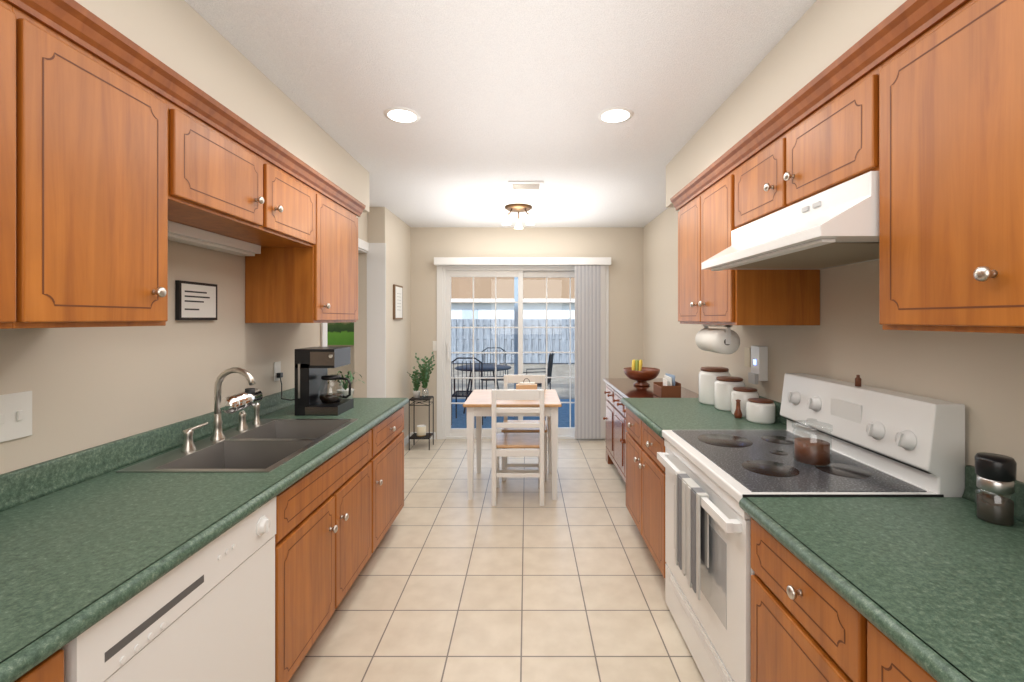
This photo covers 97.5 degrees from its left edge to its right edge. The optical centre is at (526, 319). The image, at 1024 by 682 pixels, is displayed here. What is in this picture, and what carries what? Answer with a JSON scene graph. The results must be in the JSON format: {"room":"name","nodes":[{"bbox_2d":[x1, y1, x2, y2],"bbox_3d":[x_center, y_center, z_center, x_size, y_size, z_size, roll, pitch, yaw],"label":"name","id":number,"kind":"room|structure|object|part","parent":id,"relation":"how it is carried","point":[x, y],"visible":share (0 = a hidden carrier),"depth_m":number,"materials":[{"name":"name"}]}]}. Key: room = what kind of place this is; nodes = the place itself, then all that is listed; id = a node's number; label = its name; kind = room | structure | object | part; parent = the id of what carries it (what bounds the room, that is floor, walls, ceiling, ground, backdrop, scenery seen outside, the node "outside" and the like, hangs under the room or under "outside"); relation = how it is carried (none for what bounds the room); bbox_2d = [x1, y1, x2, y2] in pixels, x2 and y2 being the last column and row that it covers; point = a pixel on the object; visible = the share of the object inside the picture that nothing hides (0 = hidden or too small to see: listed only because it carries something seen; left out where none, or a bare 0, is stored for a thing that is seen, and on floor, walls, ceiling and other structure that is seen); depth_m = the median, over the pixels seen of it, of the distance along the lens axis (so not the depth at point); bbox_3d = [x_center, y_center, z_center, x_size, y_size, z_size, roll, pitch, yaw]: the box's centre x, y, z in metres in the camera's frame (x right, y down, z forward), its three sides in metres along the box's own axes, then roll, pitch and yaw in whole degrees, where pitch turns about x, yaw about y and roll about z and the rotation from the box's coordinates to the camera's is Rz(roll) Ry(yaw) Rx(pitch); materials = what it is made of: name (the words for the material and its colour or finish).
{"room":"kitchen","nodes":[
{"label":"kitchen","id":0,"kind":"room"},
{"bbox_2d":[0,207,410,473],"bbox_3d":[-1.540,0.170,2.290,0.300,2.540,6.180,0,0,0],"label":"wall","id":1,"kind":"structure","parent":0,"point":[89,387],"depth_m":1.96,"materials":[{"name":"beige paint"}]},
{"bbox_2d":[0,391,31,442],"bbox_3d":[-1.552,0.295,1.350,0.012,0.140,0.120,0,0,0],"label":"switch plate","id":2,"kind":"object","parent":1,"relation":"attached to","point":[15,415],"visible":1,"depth_m":1.36,"materials":[{"name":"white plastic"}]},
{"bbox_2d":[0,0,35,328],"bbox_3d":[-1.359,-0.388,0.795,0.396,0.820,0.469,0,0,0],"label":"upper cabinet","id":3,"kind":"object","parent":1,"relation":"attached to","point":[17,17],"depth_m":1.04,"materials":[{"name":"brown wood"}]},
{"bbox_2d":[36,0,179,327],"bbox_3d":[-1.359,-0.388,1.249,0.396,0.820,0.439,0,0,0],"label":"upper cabinet","id":4,"kind":"object","parent":1,"relation":"attached to","point":[124,159],"depth_m":1.22,"materials":[{"name":"brown wood"}]},
{"bbox_3d":[-1.345,-0.759,1.729,0.425,0.078,2.858,0,0,0],"label":"crown","id":5,"kind":"part","parent":4,"relation":"part of","materials":[{"name":"brown wood"}]},
{"bbox_2d":[0,388,351,510],"bbox_3d":[-1.263,0.593,1.745,0.588,0.266,2.890,0,0,0],"label":"backsplash","id":6,"kind":"structure","parent":1,"relation":"attached to","point":[21,485],"depth_m":1.81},
{"bbox_2d":[175,280,216,319],"bbox_3d":[-1.549,-0.084,2.112,0.019,0.177,0.245,0,0,0],"label":"framed piece","id":7,"kind":"object","parent":1,"relation":"attached to","point":[195,300],"visible":1,"depth_m":2.09,"materials":[{"name":"black plastic"}]},
{"bbox_2d":[160,467,255,512],"bbox_3d":[-1.178,0.641,1.682,0.418,0.168,0.030,0,0,0],"label":"countertop","id":8,"kind":"structure","parent":1,"relation":"attached to","point":[161,468],"depth_m":1.66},
{"bbox_2d":[180,76,319,247],"bbox_3d":[-1.359,-0.597,1.974,0.396,0.402,1.012,0,0,0],"label":"upper cabinet","id":9,"kind":"object","parent":1,"relation":"attached to","point":[240,188],"depth_m":1.87,"materials":[{"name":"brown wood"}]},
{"bbox_2d":[82,205,260,256],"bbox_3d":[-1.488,-0.366,1.990,0.113,0.060,0.860,0,0,0],"label":"light","id":10,"kind":"object","parent":9,"relation":"attached to","point":[180,232],"depth_m":2.05,"materials":[{"name":"white"}]},
{"bbox_2d":[274,361,294,400],"bbox_3d":[-1.458,0.382,2.784,0.200,0.233,0.103,0,0,0],"label":"electrical outlet","id":11,"kind":"object","parent":1,"relation":"attached to","point":[278,374],"visible":0.88,"depth_m":2.79,"materials":[{"name":"white plastic"}]},
{"bbox_2d":[240,174,363,322],"bbox_3d":[-1.359,-0.388,2.795,0.396,0.820,0.630,0,0,0],"label":"upper cabinet","id":12,"kind":"object","parent":1,"relation":"attached to","point":[283,285],"depth_m":2.49,"materials":[{"name":"brown wood"}]},
{"bbox_2d":[321,238,385,397],"bbox_3d":[-1.534,0.347,3.897,0.311,2.185,1.004,0,0,0],"label":"door frame","id":13,"kind":"structure","parent":1,"relation":"attached to","point":[370,345],"depth_m":4.39,"materials":[{"name":"white"}]},
{"bbox_2d":[393,284,402,319],"bbox_3d":[-1.377,-0.177,4.805,0.023,0.365,0.290,0,0,0],"label":"framed print","id":14,"kind":"object","parent":1,"relation":"attached to","point":[397,302],"visible":1,"depth_m":4.75,"materials":[{"name":"brown wood"}]},
{"bbox_2d":[404,432,412,446],"bbox_3d":[-1.382,1.397,4.889,0.014,0.085,0.979,0,0,0],"label":"baseboard","id":15,"kind":"structure","parent":1,"relation":"attached to","point":[406,439],"depth_m":5.19,"materials":[{"name":"white wood"}]},
{"bbox_2d":[327,227,642,438],"bbox_3d":[-1.835,0.170,5.445,6.730,2.540,0.130,0,0,0],"label":"wall","id":16,"kind":"structure","parent":0,"point":[622,247],"depth_m":5.38,"materials":[{"name":"beige paint"}]},
{"bbox_2d":[327,322,353,345],"bbox_3d":[-2.215,0.030,5.368,0.490,0.580,0.020,0,0,0],"label":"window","id":17,"kind":"structure","parent":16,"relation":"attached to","point":[340,334],"depth_m":5.36,"materials":[{"name":"green glass"}]},
{"bbox_2d":[433,341,436,350],"bbox_3d":[-1.089,0.321,5.372,0.073,0.118,0.012,0,0,0],"label":"switch plate","id":18,"kind":"object","parent":16,"relation":"attached to","point":[434,345],"visible":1,"depth_m":5.37,"materials":[{"name":"white plastic"}]},
{"bbox_2d":[437,266,608,438],"bbox_3d":[-0.048,0.377,5.429,2.059,2.127,0.126,0,0,0],"label":"sliding door","id":19,"kind":"structure","parent":16,"relation":"in","point":[445,274],"depth_m":5.40,"materials":[{"name":"white"}]},
{"bbox_2d":[434,257,610,265],"bbox_3d":[-0.048,-0.681,5.314,2.084,0.087,0.099,0,0,0],"label":"valance box","id":20,"kind":"object","parent":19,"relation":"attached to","point":[509,261],"visible":1,"depth_m":5.26,"materials":[{"name":"white wood"}]},
{"bbox_2d":[575,265,604,438],"bbox_3d":[0.752,0.388,5.314,0.371,2.044,0.052,0,0,0],"label":"vertical blinds","id":21,"kind":"object","parent":16,"relation":"attached to","point":[589,348],"visible":0.88,"depth_m":5.30,"materials":[{"name":"white"}]},
{"bbox_2d":[289,439,704,681],"bbox_3d":[-1.895,1.490,2.290,6.850,0.100,6.440,0,0,0],"label":"floor","id":22,"kind":"structure","parent":0,"point":[516,583],"depth_m":2.39,"materials":[{"name":"tile"}]},
{"bbox_2d":[0,623,87,681],"bbox_3d":[-1.209,1.020,0.574,0.696,0.840,0.548,0,0,0],"label":"base cabinet","id":23,"kind":"object","parent":22,"relation":"on","point":[48,666],"depth_m":0.80,"materials":[{"name":"brown wood"}]},
{"bbox_2d":[61,497,275,681],"bbox_3d":[-1.167,1.021,1.196,0.666,0.838,0.689,0,0,0],"label":"dishwasher","id":24,"kind":"object","parent":22,"relation":"on","point":[206,613],"visible":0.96,"depth_m":1.19,"materials":[{"name":"white metal"}]},
{"bbox_2d":[88,451,375,681],"bbox_3d":[-1.209,1.095,2.025,0.696,0.690,0.964,0,0,0],"label":"base cabinet","id":25,"kind":"object","parent":22,"relation":"on","point":[325,536],"depth_m":1.86,"materials":[{"name":"brown wood"}]},
{"bbox_2d":[244,403,406,547],"bbox_3d":[-1.209,1.020,2.838,0.696,0.840,0.661,0,0,0],"label":"base cabinet","id":26,"kind":"object","parent":22,"relation":"on","point":[386,437],"depth_m":2.78,"materials":[{"name":"brown wood"}]},
{"bbox_2d":[0,399,407,678],"bbox_3d":[-1.206,0.580,1.745,0.702,0.040,2.890,0,0,0],"label":"countertop","id":27,"kind":"structure","parent":26,"relation":"on","point":[74,555],"depth_m":1.19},
{"bbox_2d":[180,367,262,452],"bbox_3d":[-1.349,0.390,2.138,0.227,0.333,0.528,0,0,0],"label":"faucet","id":28,"kind":"object","parent":27,"relation":"on","point":[251,396],"depth_m":2.06,"materials":[{"name":"silver metal"}]},
{"bbox_2d":[115,418,358,510],"bbox_3d":[-1.220,0.641,2.070,0.561,0.170,0.866,0,0,0],"label":"sink","id":29,"kind":"object","parent":27,"relation":"in","point":[262,446],"depth_m":2.04,"materials":[{"name":"silver metal"}]},
{"bbox_2d":[295,347,353,415],"bbox_3d":[-1.204,0.367,2.719,0.283,0.385,0.243,0,0,0],"label":"coffee maker","id":30,"kind":"object","parent":27,"relation":"on","point":[314,396],"visible":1,"depth_m":2.60,"materials":[{"name":"black plastic"}]},
{"bbox_2d":[328,371,363,398],"bbox_3d":[-1.206,0.450,3.004,0.245,0.219,0.280,0,0,0],"label":"potted plant","id":31,"kind":"object","parent":27,"relation":"on","point":[346,388],"visible":0.56,"depth_m":2.99,"materials":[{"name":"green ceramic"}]},
{"bbox_3d":[-1.220,0.517,3.020,0.116,0.085,0.116,0,0,0],"label":"counter plant pot","id":32,"kind":"part","parent":31,"relation":"part of","materials":[{"name":"white ceramic"}]},
{"bbox_2d":[407,352,434,449],"bbox_3d":[-1.173,0.899,5.065,0.316,1.081,0.283,0,0,0],"label":"plant stand","id":33,"kind":"object","parent":22,"relation":"on","point":[421,433],"visible":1,"depth_m":5.01,"materials":[{"name":"grey metal"}]},
{"bbox_3d":[-1.180,1.160,5.035,0.231,0.560,0.222,0,0,0],"label":"frame","id":34,"kind":"part","parent":33,"relation":"part of","materials":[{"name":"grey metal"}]},
{"bbox_2d":[416,424,426,436],"bbox_3d":[-1.180,1.250,5.030,0.104,0.110,0.104,0,0,0],"label":"candle","id":35,"kind":"object","parent":33,"relation":"on","point":[421,429],"depth_m":4.99,"materials":[{"name":"beige wax"}]},
{"bbox_2d":[463,389,561,499],"bbox_3d":[-0.113,1.055,3.900,0.780,0.770,0.750,0,0,0],"label":"dining table","id":36,"kind":"object","parent":22,"relation":"on","point":[477,403],"visible":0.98,"depth_m":3.57,"materials":[{"name":"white wood"}]},
{"bbox_2d":[516,378,536,389],"bbox_3d":[0.000,0.604,4.080,0.190,0.133,0.090,0,0,0],"label":"napkin holder","id":37,"kind":"object","parent":36,"relation":"on","point":[523,385],"visible":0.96,"depth_m":4.04,"materials":[{"name":"brown wood"}]},
{"bbox_2d":[491,389,543,505],"bbox_3d":[-0.067,0.993,3.662,0.410,0.895,0.436,0,0,0],"label":"chair","id":38,"kind":"object","parent":22,"relation":"on","point":[517,440],"visible":1,"depth_m":3.45,"materials":[{"name":"white wood"}]},
{"bbox_2d":[501,375,546,480],"bbox_3d":[-0.020,0.993,4.183,0.410,0.895,0.436,0,0,0],"label":"chair","id":39,"kind":"object","parent":22,"relation":"on","point":[519,379],"visible":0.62,"depth_m":4.02,"materials":[{"name":"white wood"}]},
{"bbox_3d":[-0.020,0.993,4.166,0.410,0.024,0.402,0,0,0],"label":"seat","id":40,"kind":"part","parent":39,"relation":"part of","materials":[{"name":"brown wood"}]},
{"bbox_2d":[603,378,697,482],"bbox_3d":[1.077,1.022,3.892,0.629,0.835,1.397,0,0,0],"label":"sideboard","id":41,"kind":"object","parent":22,"relation":"on","point":[617,390],"visible":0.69,"depth_m":3.95,"materials":[{"name":"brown wood"}]},
{"bbox_2d":[623,359,659,385],"bbox_3d":[1.050,0.487,4.100,0.328,0.236,0.328,0,0,0],"label":"fruit bowl","id":42,"kind":"object","parent":41,"relation":"on","point":[638,373],"visible":1,"depth_m":4.03,"materials":[{"name":"brown wood"}]},
{"bbox_2d":[653,373,680,397],"bbox_3d":[1.100,0.520,3.520,0.150,0.170,0.220,0,0,0],"label":"box","id":43,"kind":"object","parent":41,"relation":"on","point":[669,386],"visible":0.83,"depth_m":3.44,"materials":[{"name":"brown wood"}]},
{"bbox_2d":[624,404,743,577],"bbox_3d":[1.046,1.020,2.715,0.701,0.840,0.906,0,0,0],"label":"base cabinet","id":44,"kind":"object","parent":22,"relation":"on","point":[645,474],"depth_m":2.61,"materials":[{"name":"brown wood"}]},
{"bbox_2d":[624,398,786,435],"bbox_3d":[1.042,0.580,2.725,0.710,0.040,0.930,0,0,0],"label":"countertop","id":45,"kind":"structure","parent":44,"relation":"on","point":[663,413],"depth_m":2.58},
{"bbox_2d":[698,367,730,405],"bbox_3d":[1.250,0.442,2.985,0.200,0.236,0.200,0,0,0],"label":"canister","id":46,"kind":"object","parent":45,"relation":"on","point":[707,376],"visible":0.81,"depth_m":2.92,"materials":[{"name":"white ceramic"}]},
{"bbox_2d":[714,376,744,411],"bbox_3d":[1.262,0.462,2.790,0.176,0.196,0.176,0,0,0],"label":"canister","id":47,"kind":"object","parent":45,"relation":"on","point":[724,386],"visible":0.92,"depth_m":2.73,"materials":[{"name":"white ceramic"}]},
{"bbox_2d":[734,399,741,417],"bbox_3d":[1.200,0.507,2.545,0.044,0.105,0.044,0,0,0],"label":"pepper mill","id":48,"kind":"object","parent":45,"relation":"on","point":[737,413],"visible":0.98,"depth_m":2.53,"materials":[{"name":"brown wood"}]},
{"bbox_2d":[731,387,758,416],"bbox_3d":[1.275,0.482,2.620,0.148,0.156,0.148,0,0,0],"label":"canister","id":49,"kind":"object","parent":45,"relation":"on","point":[743,394],"visible":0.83,"depth_m":2.57,"materials":[{"name":"white ceramic"}]},
{"bbox_2d":[746,398,775,423],"bbox_3d":[1.280,0.500,2.455,0.144,0.119,0.144,0,0,0],"label":"canister","id":50,"kind":"object","parent":45,"relation":"on","point":[760,410],"visible":1,"depth_m":2.40,"materials":[{"name":"white ceramic"}]},
{"bbox_2d":[740,504,847,681],"bbox_3d":[1.046,1.020,1.169,0.701,0.840,0.478,0,0,0],"label":"base cabinet","id":51,"kind":"object","parent":22,"relation":"on","point":[799,618],"depth_m":1.18,"materials":[{"name":"brown wood"}]},
{"bbox_2d":[744,496,1023,681],"bbox_3d":[1.042,0.580,0.855,0.710,0.040,1.110,0,0,0],"label":"countertop","id":52,"kind":"structure","parent":51,"relation":"on","point":[948,581],"depth_m":1.02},
{"bbox_2d":[974,452,1016,526],"bbox_3d":[1.300,0.469,1.245,0.082,0.181,0.082,0,0,0],"label":"pepper grinder","id":53,"kind":"object","parent":52,"relation":"on","point":[995,473],"visible":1,"depth_m":1.22,"materials":[{"name":"black plastic"}]},
{"bbox_2d":[657,373,964,681],"bbox_3d":[1.011,0.855,1.833,0.758,1.170,0.838,0,0,0],"label":"range","id":54,"kind":"object","parent":22,"relation":"on","point":[887,443],"visible":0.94,"depth_m":1.66,"materials":[{"name":"white metal"}]},
{"bbox_2d":[674,471,708,600],"bbox_3d":[0.653,0.846,1.790,0.042,0.388,0.260,0,0,0],"label":"towel","id":55,"kind":"object","parent":54,"relation":"hanging from","point":[691,521],"depth_m":1.74,"materials":[{"name":"grey fabric"}]},
{"bbox_3d":[0.677,1.004,1.835,0.065,0.823,0.826,0,0,0],"label":"door","id":56,"kind":"part","parent":54,"relation":"part of","materials":[{"name":"white metal"}]},
{"bbox_2d":[671,430,943,504],"bbox_3d":[0.999,0.568,1.822,0.633,0.034,0.816,0,0,0],"label":"cooktop","id":57,"kind":"object","parent":54,"relation":"in","point":[743,463],"depth_m":1.64,"materials":[{"name":"black glass"}]},
{"bbox_2d":[792,418,832,466],"bbox_3d":[1.100,0.467,1.730,0.133,0.167,0.134,0,0,0],"label":"candle jar","id":58,"kind":"object","parent":54,"relation":"on","point":[812,451],"visible":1,"depth_m":1.69,"materials":[{"name":"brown glass"}]},
{"bbox_2d":[855,375,860,386],"bbox_3d":[1.330,0.246,1.800,0.021,0.046,0.022,0,0,0],"label":"bottle","id":59,"kind":"object","parent":54,"relation":"on","point":[858,381],"visible":1,"depth_m":1.79,"materials":[{"name":"brown glass"}]},
{"bbox_2d":[848,596,951,681],"bbox_3d":[1.046,1.020,0.615,0.701,0.840,0.630,0,0,0],"label":"base cabinet","id":60,"kind":"object","parent":22,"relation":"on","point":[875,652],"depth_m":0.88,"materials":[{"name":"brown wood"}]},
{"bbox_2d":[185,0,815,226],"bbox_3d":[-1.895,-1.150,2.290,6.850,0.100,6.440,0,0,0],"label":"ceiling","id":61,"kind":"structure","parent":0,"point":[496,95],"depth_m":2.11,"materials":[{"name":"white paint"}]},
{"bbox_2d":[75,0,368,211],"bbox_3d":[-1.369,-0.950,1.284,0.378,0.299,4.164,0,0,0],"label":"soffit","id":62,"kind":"object","parent":61,"relation":"attached to","point":[185,40],"depth_m":1.76,"materials":[{"name":"beige paint"}]},
{"bbox_2d":[384,107,419,123],"bbox_3d":[-0.671,-1.097,2.420,0.190,0.006,0.190,0,0,0],"label":"recessed light","id":63,"kind":"object","parent":61,"relation":"in","point":[401,115],"visible":1,"depth_m":2.41,"materials":[{"name":"white glass"}]},
{"bbox_2d":[502,203,534,228],"bbox_3d":[-0.080,-1.007,4.421,0.317,0.185,0.312,0,0,0],"label":"ceiling light fixture","id":64,"kind":"object","parent":61,"relation":"attached to","point":[518,207],"visible":1,"depth_m":4.33,"materials":[{"name":"brown metal"}]},
{"bbox_2d":[508,181,543,189],"bbox_3d":[-0.005,-1.091,3.683,0.280,0.016,0.215,0,0,0],"label":"ceiling vent","id":65,"kind":"object","parent":61,"relation":"in","point":[525,185],"visible":1,"depth_m":3.64,"materials":[{"name":"white metal"}]},
{"bbox_2d":[598,107,633,123],"bbox_3d":[0.479,-1.097,2.420,0.190,0.006,0.190,0,0,0],"label":"recessed light","id":66,"kind":"object","parent":61,"relation":"in","point":[613,115],"visible":1,"depth_m":2.41,"materials":[{"name":"white glass"}]},
{"bbox_2d":[666,0,906,207],"bbox_3d":[1.199,-0.950,1.211,0.398,0.299,4.018,0,0,0],"label":"soffit","id":67,"kind":"object","parent":61,"relation":"attached to","point":[820,36],"depth_m":1.76,"materials":[{"name":"beige paint"}]},
{"bbox_2d":[643,208,1023,482],"bbox_3d":[1.465,0.170,2.290,0.130,2.540,6.180,0,0,0],"label":"wall","id":68,"kind":"structure","parent":0,"point":[980,376],"depth_m":1.90,"materials":[{"name":"beige paint"}]},
{"bbox_2d":[674,149,819,327],"bbox_3d":[1.189,-0.384,2.532,0.416,0.828,0.795,0,0,0],"label":"upper cabinet","id":69,"kind":"object","parent":68,"relation":"attached to","point":[723,298],"depth_m":2.26,"materials":[{"name":"brown wood"}]},
{"bbox_2d":[695,324,740,354],"bbox_3d":[1.075,0.110,2.540,0.136,0.160,0.304,0,0,0],"label":"paper towel","id":70,"kind":"object","parent":69,"relation":"hanging from","point":[723,341],"depth_m":2.40,"materials":[{"name":"white paper"}]},
{"bbox_2d":[744,347,750,366],"bbox_3d":[1.395,0.240,2.835,0.006,0.120,0.070,0,0,0],"label":"electrical outlet","id":71,"kind":"object","parent":68,"relation":"attached to","point":[747,357],"visible":1,"depth_m":2.83,"materials":[{"name":"beige plastic"}]},
{"bbox_2d":[748,346,767,383],"bbox_3d":[1.363,0.270,2.650,0.070,0.220,0.100,0,0,0],"label":"wall-mounted dispenser","id":72,"kind":"object","parent":68,"relation":"attached to","point":[759,364],"visible":1,"depth_m":2.61,"materials":[{"name":"white plastic"}]},
{"bbox_2d":[730,36,865,231],"bbox_3d":[1.189,-0.609,1.699,0.416,0.379,0.873,0,0,0],"label":"upper cabinet","id":73,"kind":"object","parent":68,"relation":"attached to","point":[814,143],"depth_m":1.57,"materials":[{"name":"brown wood"}]},
{"bbox_2d":[701,171,878,270],"bbox_3d":[1.113,-0.321,1.698,0.566,0.194,0.865,0,0,0],"label":"range hood","id":74,"kind":"object","parent":73,"relation":"attached to","point":[836,226],"visible":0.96,"depth_m":1.50,"materials":[{"name":"white metal"}]},
{"bbox_3d":[1.175,-0.759,1.639,0.445,0.078,2.678,0,0,0],"label":"crown","id":75,"kind":"part","parent":73,"relation":"part of","materials":[{"name":"brown wood"}]},
{"bbox_2d":[759,396,1023,519],"bbox_3d":[1.382,0.510,1.745,0.030,0.101,2.890,0,0,0],"label":"backsplash","id":76,"kind":"structure","parent":68,"relation":"attached to","point":[969,493],"depth_m":1.38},
{"bbox_2d":[866,0,1023,333],"bbox_3d":[1.189,-0.384,1.004,0.416,0.828,0.517,0,0,0],"label":"upper cabinet","id":77,"kind":"object","parent":68,"relation":"attached to","point":[918,105],"depth_m":1.04,"materials":[{"name":"brown wood"}]},
{"label":"outside","id":78,"kind":"structure","parent":0,"visible":0},
{"bbox_2d":[452,363,574,398],"bbox_3d":[0.000,1.670,32.760,60.000,0.300,54.480,0,0,0],"label":"ground","id":79,"kind":"structure","parent":78,"point":[564,385],"depth_m":11.87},
{"bbox_2d":[451,399,574,427],"bbox_3d":[-0.400,1.514,6.985,7.200,0.012,2.930,0,0,0],"label":"patio slab","id":80,"kind":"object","parent":79,"relation":"on","point":[458,422],"depth_m":6.87,"materials":[{"name":"concrete"}]},
{"bbox_2d":[451,347,553,424],"bbox_3d":[-0.725,1.032,7.455,2.388,0.982,2.293,0,0,0],"label":"patio furniture","id":81,"kind":"object","parent":80,"relation":"on","point":[484,367],"depth_m":7.23,"materials":[{"name":"grey metal"}]},
{"bbox_2d":[514,277,517,419],"bbox_3d":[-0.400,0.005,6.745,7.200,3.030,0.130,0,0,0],"label":"patio post","id":82,"kind":"object","parent":80,"relation":"on","point":[515,322],"depth_m":6.70,"materials":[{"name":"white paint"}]},
{"bbox_2d":[451,318,574,363],"bbox_3d":[0.040,0.750,15.050,28.080,1.540,0.100,0,0,0],"label":"fence","id":83,"kind":"object","parent":79,"relation":"on","point":[564,335],"depth_m":15.00,"materials":[{"name":"white wood"}]},
{"bbox_2d":[451,277,574,318],"bbox_3d":[1.000,-1.320,29.250,36.000,5.680,9.500,0,0,0],"label":"house","id":84,"kind":"structure","parent":79,"relation":"on","point":[457,292],"depth_m":25.00,"materials":[{"name":"beige"}]}
]}

